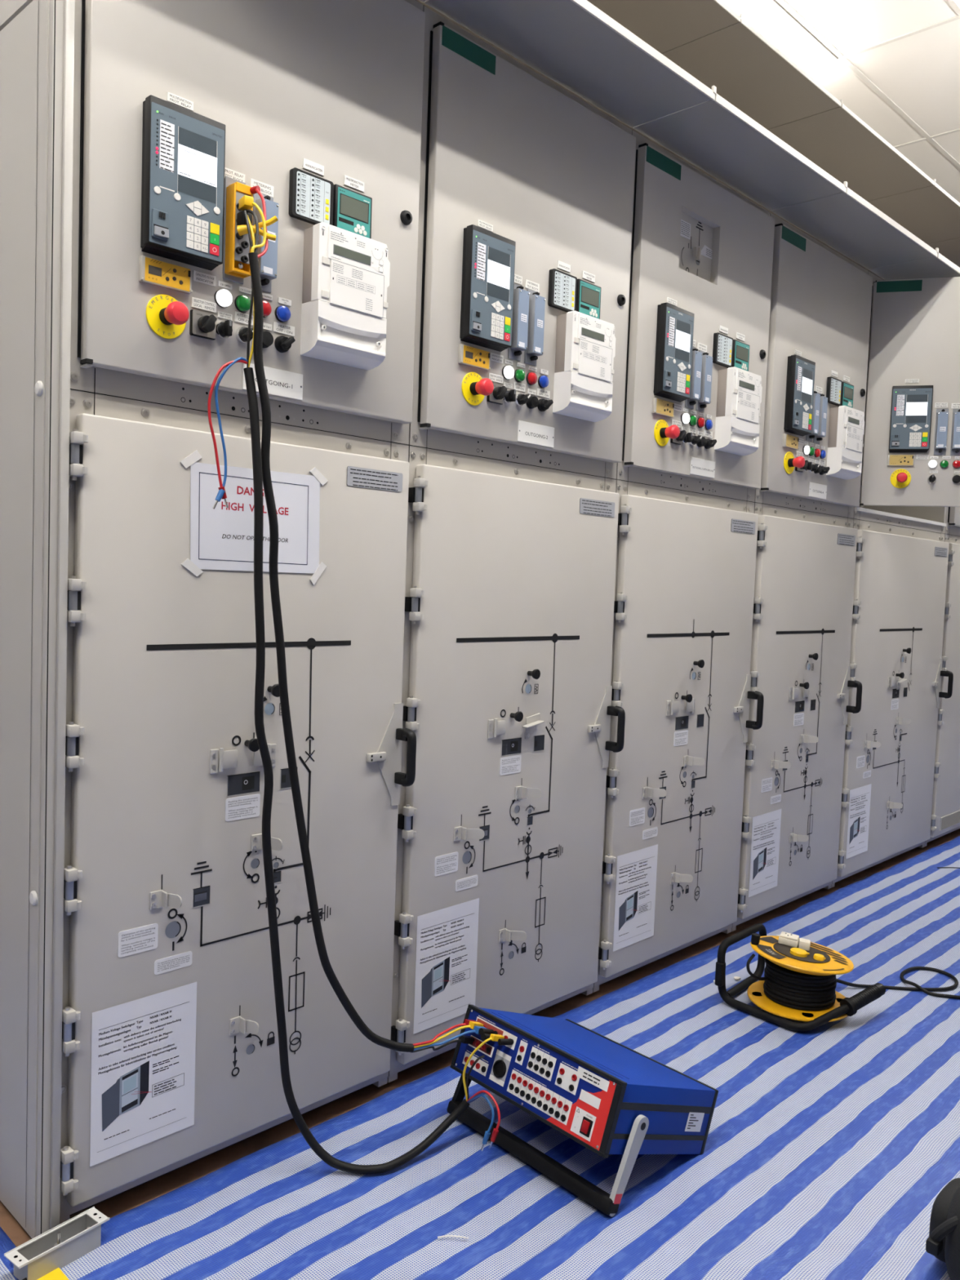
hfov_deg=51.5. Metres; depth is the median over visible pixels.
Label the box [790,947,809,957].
outlet
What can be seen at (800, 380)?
protection relay
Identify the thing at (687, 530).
switchgear cubicle
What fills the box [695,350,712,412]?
block
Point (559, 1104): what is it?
socket
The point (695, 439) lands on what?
switch
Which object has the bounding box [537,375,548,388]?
lamp
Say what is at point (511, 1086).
socket
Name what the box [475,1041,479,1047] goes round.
socket
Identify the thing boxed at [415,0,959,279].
duct
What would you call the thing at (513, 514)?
switchgear cubicle
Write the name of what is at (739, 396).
meter
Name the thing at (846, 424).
meter
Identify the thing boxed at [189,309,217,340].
switch
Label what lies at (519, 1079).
socket
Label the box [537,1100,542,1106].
socket
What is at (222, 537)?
notice
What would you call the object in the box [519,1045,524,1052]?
socket
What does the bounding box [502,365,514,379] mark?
lamp
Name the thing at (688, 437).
switch
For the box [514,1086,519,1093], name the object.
socket
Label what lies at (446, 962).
instruction sheet
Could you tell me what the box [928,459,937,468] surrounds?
lamp
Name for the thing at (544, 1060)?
socket
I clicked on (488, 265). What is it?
protection relay
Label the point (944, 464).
lamp
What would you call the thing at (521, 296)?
block
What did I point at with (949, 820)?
box
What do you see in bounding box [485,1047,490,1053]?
socket
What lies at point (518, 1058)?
socket
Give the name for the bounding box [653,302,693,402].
protection relay
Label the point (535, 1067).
socket
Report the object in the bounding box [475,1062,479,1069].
socket
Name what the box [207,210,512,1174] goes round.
cable
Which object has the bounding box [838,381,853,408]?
meter
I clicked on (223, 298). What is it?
lamp
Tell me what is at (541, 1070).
socket
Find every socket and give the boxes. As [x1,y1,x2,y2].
[235,232,243,239]
[235,246,243,253]
[240,255,248,262]
[241,240,248,248]
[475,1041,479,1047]
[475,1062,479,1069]
[481,1066,485,1072]
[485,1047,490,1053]
[493,1059,506,1077]
[508,1083,514,1089]
[511,1073,516,1079]
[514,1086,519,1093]
[516,1054,521,1061]
[516,1076,521,1083]
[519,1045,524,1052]
[520,1089,524,1096]
[522,1080,527,1086]
[525,1093,530,1100]
[528,1061,533,1067]
[528,1083,533,1089]
[530,1052,535,1058]
[531,1097,536,1103]
[533,1064,538,1071]
[533,1086,538,1093]
[536,1055,541,1061]
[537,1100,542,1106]
[539,1067,544,1074]
[539,1090,544,1097]
[542,1057,546,1064]
[542,1103,547,1110]
[545,1071,550,1077]
[545,1093,551,1100]
[547,1061,553,1067]
[548,1107,554,1114]
[551,1097,556,1103]
[554,1111,559,1117]
[556,1077,561,1084]
[557,1101,562,1107]
[559,1067,564,1074]
[560,1114,565,1121]
[563,1104,568,1111]
[568,1084,573,1091]
[571,1074,577,1080]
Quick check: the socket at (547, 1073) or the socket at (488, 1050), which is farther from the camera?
the socket at (488, 1050)
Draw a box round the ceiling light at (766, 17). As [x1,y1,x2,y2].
[720,0,837,81]
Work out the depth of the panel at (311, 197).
2.01 m
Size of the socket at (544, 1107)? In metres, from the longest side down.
0.012 x 0.012 x 0.003 m
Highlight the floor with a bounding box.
[0,828,959,1247]
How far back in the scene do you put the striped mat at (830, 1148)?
2.08 m
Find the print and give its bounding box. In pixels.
[687,1114,698,1128]
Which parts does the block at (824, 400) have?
plate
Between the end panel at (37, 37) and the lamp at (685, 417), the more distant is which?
the lamp at (685, 417)
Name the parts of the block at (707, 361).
plate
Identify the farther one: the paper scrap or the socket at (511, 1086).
the paper scrap
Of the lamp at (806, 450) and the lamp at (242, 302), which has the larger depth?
the lamp at (806, 450)
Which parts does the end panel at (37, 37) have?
panel, panel, edge trim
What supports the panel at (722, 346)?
attached to the switchgear cubicle at (687, 530)
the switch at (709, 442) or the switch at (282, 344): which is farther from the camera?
the switch at (709, 442)
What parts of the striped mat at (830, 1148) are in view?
tape strip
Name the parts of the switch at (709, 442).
knob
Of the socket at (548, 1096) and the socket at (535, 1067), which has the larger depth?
the socket at (535, 1067)
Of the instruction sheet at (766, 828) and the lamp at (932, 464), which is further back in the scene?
the lamp at (932, 464)
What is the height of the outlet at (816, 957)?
0.015 m
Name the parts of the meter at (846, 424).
door, panel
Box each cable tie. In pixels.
[437,1235,468,1239]
[937,866,959,868]
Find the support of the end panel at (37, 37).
attached to the switchgear cubicle at (165, 889)
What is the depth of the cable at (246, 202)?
1.95 m
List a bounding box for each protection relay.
[140,94,226,271]
[459,224,515,351]
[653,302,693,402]
[783,354,815,436]
[888,385,933,452]
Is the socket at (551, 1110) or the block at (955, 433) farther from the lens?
the block at (955, 433)
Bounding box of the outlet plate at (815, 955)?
[773,942,830,963]
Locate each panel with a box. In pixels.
[0,0,75,1239]
[288,167,333,225]
[547,268,577,312]
[712,332,733,368]
[826,376,842,405]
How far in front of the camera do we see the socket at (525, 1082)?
2.09 m
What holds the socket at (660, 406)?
attached to the switchgear cubicle at (687, 530)
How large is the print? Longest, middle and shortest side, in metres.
0.036 x 0.030 x 0.001 m
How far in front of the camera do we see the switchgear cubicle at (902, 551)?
4.15 m
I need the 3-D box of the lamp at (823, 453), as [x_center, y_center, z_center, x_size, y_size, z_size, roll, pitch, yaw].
[1.281,-0.692,3.708,0.015,0.033,0.033,5,5,44]
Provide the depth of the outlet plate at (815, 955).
2.86 m
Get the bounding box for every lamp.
[214,288,232,307]
[234,294,250,312]
[262,300,271,317]
[275,305,290,322]
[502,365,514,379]
[514,368,525,382]
[525,372,537,385]
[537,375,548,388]
[680,413,689,423]
[688,415,697,426]
[696,417,705,427]
[704,419,712,430]
[802,445,809,454]
[808,447,814,456]
[813,448,820,457]
[819,449,826,458]
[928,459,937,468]
[939,460,948,468]
[951,460,959,468]
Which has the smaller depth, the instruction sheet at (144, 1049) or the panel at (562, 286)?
the instruction sheet at (144, 1049)
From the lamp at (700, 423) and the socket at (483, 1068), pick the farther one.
the lamp at (700, 423)
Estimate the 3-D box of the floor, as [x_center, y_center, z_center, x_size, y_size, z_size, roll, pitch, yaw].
[1.008,1.160,2.646,5.050,0.100,15.000,5,5,44]
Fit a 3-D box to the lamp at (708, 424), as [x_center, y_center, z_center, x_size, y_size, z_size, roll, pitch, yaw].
[0.723,-0.679,3.134,0.015,0.033,0.033,5,5,44]
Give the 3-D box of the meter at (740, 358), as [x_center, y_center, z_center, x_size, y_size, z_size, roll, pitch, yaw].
[0.846,-0.920,3.236,0.017,0.097,0.098,5,5,44]
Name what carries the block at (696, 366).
attached to the switchgear cubicle at (687, 530)
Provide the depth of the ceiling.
5.24 m
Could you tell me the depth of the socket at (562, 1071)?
2.04 m
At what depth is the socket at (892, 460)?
4.01 m
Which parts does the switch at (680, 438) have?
knob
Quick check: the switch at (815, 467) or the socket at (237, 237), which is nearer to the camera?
the socket at (237, 237)
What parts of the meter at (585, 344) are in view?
door, panel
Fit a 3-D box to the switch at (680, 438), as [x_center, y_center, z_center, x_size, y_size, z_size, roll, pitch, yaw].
[0.604,-0.617,3.005,0.032,0.046,0.051,5,5,44]
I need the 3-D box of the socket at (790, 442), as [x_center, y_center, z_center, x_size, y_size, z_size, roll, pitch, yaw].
[1.103,-0.703,3.525,0.013,0.045,0.101,5,5,44]
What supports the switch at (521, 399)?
attached to the switchgear cubicle at (513, 514)
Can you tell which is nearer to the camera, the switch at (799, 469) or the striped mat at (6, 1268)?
the striped mat at (6, 1268)
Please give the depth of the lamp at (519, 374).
2.49 m
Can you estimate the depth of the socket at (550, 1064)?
2.06 m
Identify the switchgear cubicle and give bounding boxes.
[59,0,426,1224]
[386,0,716,1082]
[592,93,847,992]
[731,187,938,931]
[821,253,959,888]
[915,506,959,848]
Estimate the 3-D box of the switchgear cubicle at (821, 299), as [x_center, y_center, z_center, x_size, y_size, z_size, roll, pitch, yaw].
[0.845,-0.261,4.111,1.590,2.550,0.799,5,5,44]
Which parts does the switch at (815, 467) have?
knob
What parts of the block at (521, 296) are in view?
plate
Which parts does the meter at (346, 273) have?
panel, door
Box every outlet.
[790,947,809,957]
[813,953,825,960]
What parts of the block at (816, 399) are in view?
plate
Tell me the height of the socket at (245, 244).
0.013 m
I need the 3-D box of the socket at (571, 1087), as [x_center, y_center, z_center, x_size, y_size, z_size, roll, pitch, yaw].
[0.185,0.905,2.009,0.003,0.012,0.012,26,-14,-41]
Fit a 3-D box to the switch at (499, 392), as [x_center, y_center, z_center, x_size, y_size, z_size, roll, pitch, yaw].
[0.046,-0.604,2.432,0.032,0.046,0.051,5,5,44]
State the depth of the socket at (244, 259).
1.88 m
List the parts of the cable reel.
crank knob, cord, frame, cord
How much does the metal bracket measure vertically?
0.051 m
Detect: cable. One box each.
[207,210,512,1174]
[236,185,493,1053]
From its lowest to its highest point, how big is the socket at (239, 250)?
0.013 m
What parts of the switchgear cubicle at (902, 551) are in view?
door, knob, emergency stop button, knob, control door, legend plate, legend plate, legend plate, legend plate, latch plate, label plate, legend plate, door handle, legend plate, legend plate, push button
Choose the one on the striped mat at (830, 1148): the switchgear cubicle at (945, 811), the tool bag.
the tool bag
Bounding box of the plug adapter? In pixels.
[777,931,810,951]
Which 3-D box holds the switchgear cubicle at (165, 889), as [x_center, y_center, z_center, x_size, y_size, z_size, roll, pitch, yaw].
[-0.828,-0.221,2.390,1.590,2.550,0.799,5,5,44]
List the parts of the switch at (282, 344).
knob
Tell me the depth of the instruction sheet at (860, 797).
4.18 m
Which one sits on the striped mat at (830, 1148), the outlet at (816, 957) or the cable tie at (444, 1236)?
the cable tie at (444, 1236)
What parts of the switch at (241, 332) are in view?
knob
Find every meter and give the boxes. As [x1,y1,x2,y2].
[300,222,390,370]
[333,183,372,239]
[552,311,615,422]
[576,278,601,319]
[714,366,762,456]
[732,339,749,371]
[826,405,864,479]
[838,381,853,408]
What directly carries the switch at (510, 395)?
attached to the switchgear cubicle at (513, 514)
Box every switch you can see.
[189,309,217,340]
[216,319,232,339]
[235,326,253,343]
[274,335,295,352]
[486,382,506,404]
[503,389,515,403]
[514,392,530,406]
[537,398,553,411]
[579,1115,592,1137]
[670,428,686,444]
[682,432,692,444]
[688,435,702,445]
[703,438,716,448]
[795,460,808,471]
[804,462,812,471]
[808,463,818,472]
[818,466,830,475]
[927,474,936,483]
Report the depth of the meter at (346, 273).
2.03 m
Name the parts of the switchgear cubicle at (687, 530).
emergency stop button, legend plate, legend plate, legend plate, door, frame, legend plate, knob, legend plate, legend plate, knob, control door, legend plate, push button, legend plate, legend plate, name plate, legend plate, legend plate, legend plate, legend plate, latch plate, label plate, door handle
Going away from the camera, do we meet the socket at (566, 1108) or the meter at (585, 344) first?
the socket at (566, 1108)
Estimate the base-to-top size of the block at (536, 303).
0.184 m
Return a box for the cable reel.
[715,923,959,1031]
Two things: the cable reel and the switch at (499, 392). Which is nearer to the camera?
the switch at (499, 392)
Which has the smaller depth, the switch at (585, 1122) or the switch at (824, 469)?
the switch at (585, 1122)
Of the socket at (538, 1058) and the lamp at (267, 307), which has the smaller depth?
the lamp at (267, 307)
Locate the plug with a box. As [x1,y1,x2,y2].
[222,176,253,284]
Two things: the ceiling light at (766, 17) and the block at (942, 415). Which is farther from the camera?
the ceiling light at (766, 17)
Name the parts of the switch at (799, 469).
plate, knob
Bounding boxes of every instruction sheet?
[89,982,196,1166]
[413,897,479,1034]
[613,844,657,951]
[748,808,781,897]
[845,783,871,859]
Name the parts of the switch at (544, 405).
knob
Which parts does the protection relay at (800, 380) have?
panel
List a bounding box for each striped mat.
[0,1226,18,1279]
[9,835,959,1279]
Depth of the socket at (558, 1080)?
2.03 m
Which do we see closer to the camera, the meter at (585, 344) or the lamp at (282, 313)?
the lamp at (282, 313)
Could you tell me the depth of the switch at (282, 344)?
1.98 m
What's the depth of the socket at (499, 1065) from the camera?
2.15 m
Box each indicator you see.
[138,255,192,293]
[457,343,490,370]
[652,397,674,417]
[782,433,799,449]
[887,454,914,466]
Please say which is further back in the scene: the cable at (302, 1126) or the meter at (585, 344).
the meter at (585, 344)
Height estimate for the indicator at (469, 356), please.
0.045 m
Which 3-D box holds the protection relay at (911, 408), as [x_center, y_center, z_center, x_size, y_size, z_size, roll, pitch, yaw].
[1.726,-0.885,3.984,0.150,0.262,0.040,3,4,16]
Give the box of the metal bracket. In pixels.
[4,1206,110,1279]
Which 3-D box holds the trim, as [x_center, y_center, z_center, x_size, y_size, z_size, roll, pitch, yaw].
[1.157,-2.874,2.407,4.826,0.006,14.800,5,5,44]
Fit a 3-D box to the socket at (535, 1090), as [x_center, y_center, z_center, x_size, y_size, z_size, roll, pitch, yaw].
[0.117,0.935,2.064,0.003,0.012,0.012,26,-14,-41]
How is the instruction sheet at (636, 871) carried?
attached to the switchgear cubicle at (687, 530)
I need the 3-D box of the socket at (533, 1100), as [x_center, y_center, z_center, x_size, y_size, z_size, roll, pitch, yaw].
[0.111,0.954,2.061,0.003,0.012,0.012,26,-14,-41]
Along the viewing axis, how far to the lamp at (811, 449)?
3.63 m
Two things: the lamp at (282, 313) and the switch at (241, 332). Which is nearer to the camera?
the switch at (241, 332)
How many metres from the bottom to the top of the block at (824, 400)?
0.184 m
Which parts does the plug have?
plate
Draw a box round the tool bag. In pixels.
[925,1177,959,1279]
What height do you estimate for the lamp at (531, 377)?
0.033 m
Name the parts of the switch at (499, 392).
knob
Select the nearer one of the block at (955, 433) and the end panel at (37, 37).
the end panel at (37, 37)
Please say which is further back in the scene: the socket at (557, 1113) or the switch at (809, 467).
the switch at (809, 467)
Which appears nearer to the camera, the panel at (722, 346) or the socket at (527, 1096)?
the socket at (527, 1096)
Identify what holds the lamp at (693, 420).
attached to the switchgear cubicle at (687, 530)
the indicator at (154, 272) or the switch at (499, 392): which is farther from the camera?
the switch at (499, 392)
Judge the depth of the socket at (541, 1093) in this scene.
2.05 m
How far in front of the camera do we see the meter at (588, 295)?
2.65 m
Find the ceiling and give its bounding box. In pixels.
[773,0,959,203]
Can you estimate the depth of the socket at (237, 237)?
1.87 m
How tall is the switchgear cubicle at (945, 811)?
2.550 m
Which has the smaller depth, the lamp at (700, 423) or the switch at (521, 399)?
the switch at (521, 399)
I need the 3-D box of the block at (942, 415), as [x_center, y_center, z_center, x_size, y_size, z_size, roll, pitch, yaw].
[1.839,-0.831,3.960,0.045,0.184,0.029,3,4,16]
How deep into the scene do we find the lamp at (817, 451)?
3.67 m
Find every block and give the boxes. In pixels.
[251,193,278,293]
[507,284,529,361]
[524,288,545,366]
[684,347,702,408]
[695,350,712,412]
[805,391,820,441]
[813,392,827,444]
[933,408,948,455]
[950,408,959,455]
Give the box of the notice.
[180,450,328,585]
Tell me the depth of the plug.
1.88 m
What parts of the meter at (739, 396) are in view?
door, panel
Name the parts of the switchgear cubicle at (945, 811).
door, control door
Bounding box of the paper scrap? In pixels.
[733,976,740,980]
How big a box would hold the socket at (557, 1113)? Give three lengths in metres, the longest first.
0.012 x 0.012 x 0.003 m
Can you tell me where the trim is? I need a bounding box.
[776,0,959,168]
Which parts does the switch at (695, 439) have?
knob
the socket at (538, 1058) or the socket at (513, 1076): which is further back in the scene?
the socket at (513, 1076)
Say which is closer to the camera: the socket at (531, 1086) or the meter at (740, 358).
the socket at (531, 1086)
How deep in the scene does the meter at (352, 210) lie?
2.08 m
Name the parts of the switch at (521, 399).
knob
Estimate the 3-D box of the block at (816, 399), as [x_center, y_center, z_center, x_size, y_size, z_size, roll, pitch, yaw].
[1.213,-0.817,3.616,0.029,0.184,0.045,5,5,44]
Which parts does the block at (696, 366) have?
plate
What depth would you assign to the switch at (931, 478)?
3.98 m
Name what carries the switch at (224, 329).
attached to the switchgear cubicle at (165, 889)
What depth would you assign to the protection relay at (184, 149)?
1.79 m
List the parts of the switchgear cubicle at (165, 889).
emergency stop button, legend plate, legend plate, legend plate, legend plate, legend plate, legend plate, door, legend plate, legend plate, knob, control door, legend plate, legend plate, legend plate, push button, name plate, knob, legend plate, legend plate, legend plate, legend plate, label plate, latch plate, door handle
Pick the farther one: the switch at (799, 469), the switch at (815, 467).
the switch at (815, 467)
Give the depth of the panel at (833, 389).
3.72 m
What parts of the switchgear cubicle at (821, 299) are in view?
emergency stop button, door, legend plate, legend plate, frame, legend plate, knob, legend plate, knob, control door, push button, name plate, legend plate, legend plate, legend plate, latch plate, label plate, legend plate, door handle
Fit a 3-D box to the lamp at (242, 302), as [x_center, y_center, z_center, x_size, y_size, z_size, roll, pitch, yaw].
[-0.456,-0.651,1.922,0.015,0.033,0.033,5,5,44]
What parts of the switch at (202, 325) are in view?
knob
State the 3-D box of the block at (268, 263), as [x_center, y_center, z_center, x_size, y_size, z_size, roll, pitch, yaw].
[-0.417,-0.777,1.939,0.029,0.184,0.045,5,5,44]
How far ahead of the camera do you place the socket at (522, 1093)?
2.09 m
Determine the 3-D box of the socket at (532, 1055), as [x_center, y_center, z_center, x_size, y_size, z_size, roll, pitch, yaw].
[0.112,0.877,2.100,0.003,0.012,0.012,26,-14,-41]
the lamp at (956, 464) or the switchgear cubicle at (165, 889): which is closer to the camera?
the switchgear cubicle at (165, 889)
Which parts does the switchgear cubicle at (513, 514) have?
emergency stop button, legend plate, legend plate, legend plate, door, legend plate, legend plate, knob, legend plate, legend plate, legend plate, control door, push button, legend plate, legend plate, legend plate, knob, name plate, legend plate, legend plate, legend plate, legend plate, label plate, latch plate, door handle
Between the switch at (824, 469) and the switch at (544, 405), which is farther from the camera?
the switch at (824, 469)
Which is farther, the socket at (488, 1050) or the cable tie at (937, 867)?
the cable tie at (937, 867)
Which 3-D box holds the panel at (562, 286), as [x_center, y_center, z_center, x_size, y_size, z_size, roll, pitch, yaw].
[0.216,-0.908,2.590,0.014,0.093,0.100,5,5,44]
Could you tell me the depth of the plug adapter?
2.94 m
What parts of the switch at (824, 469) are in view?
knob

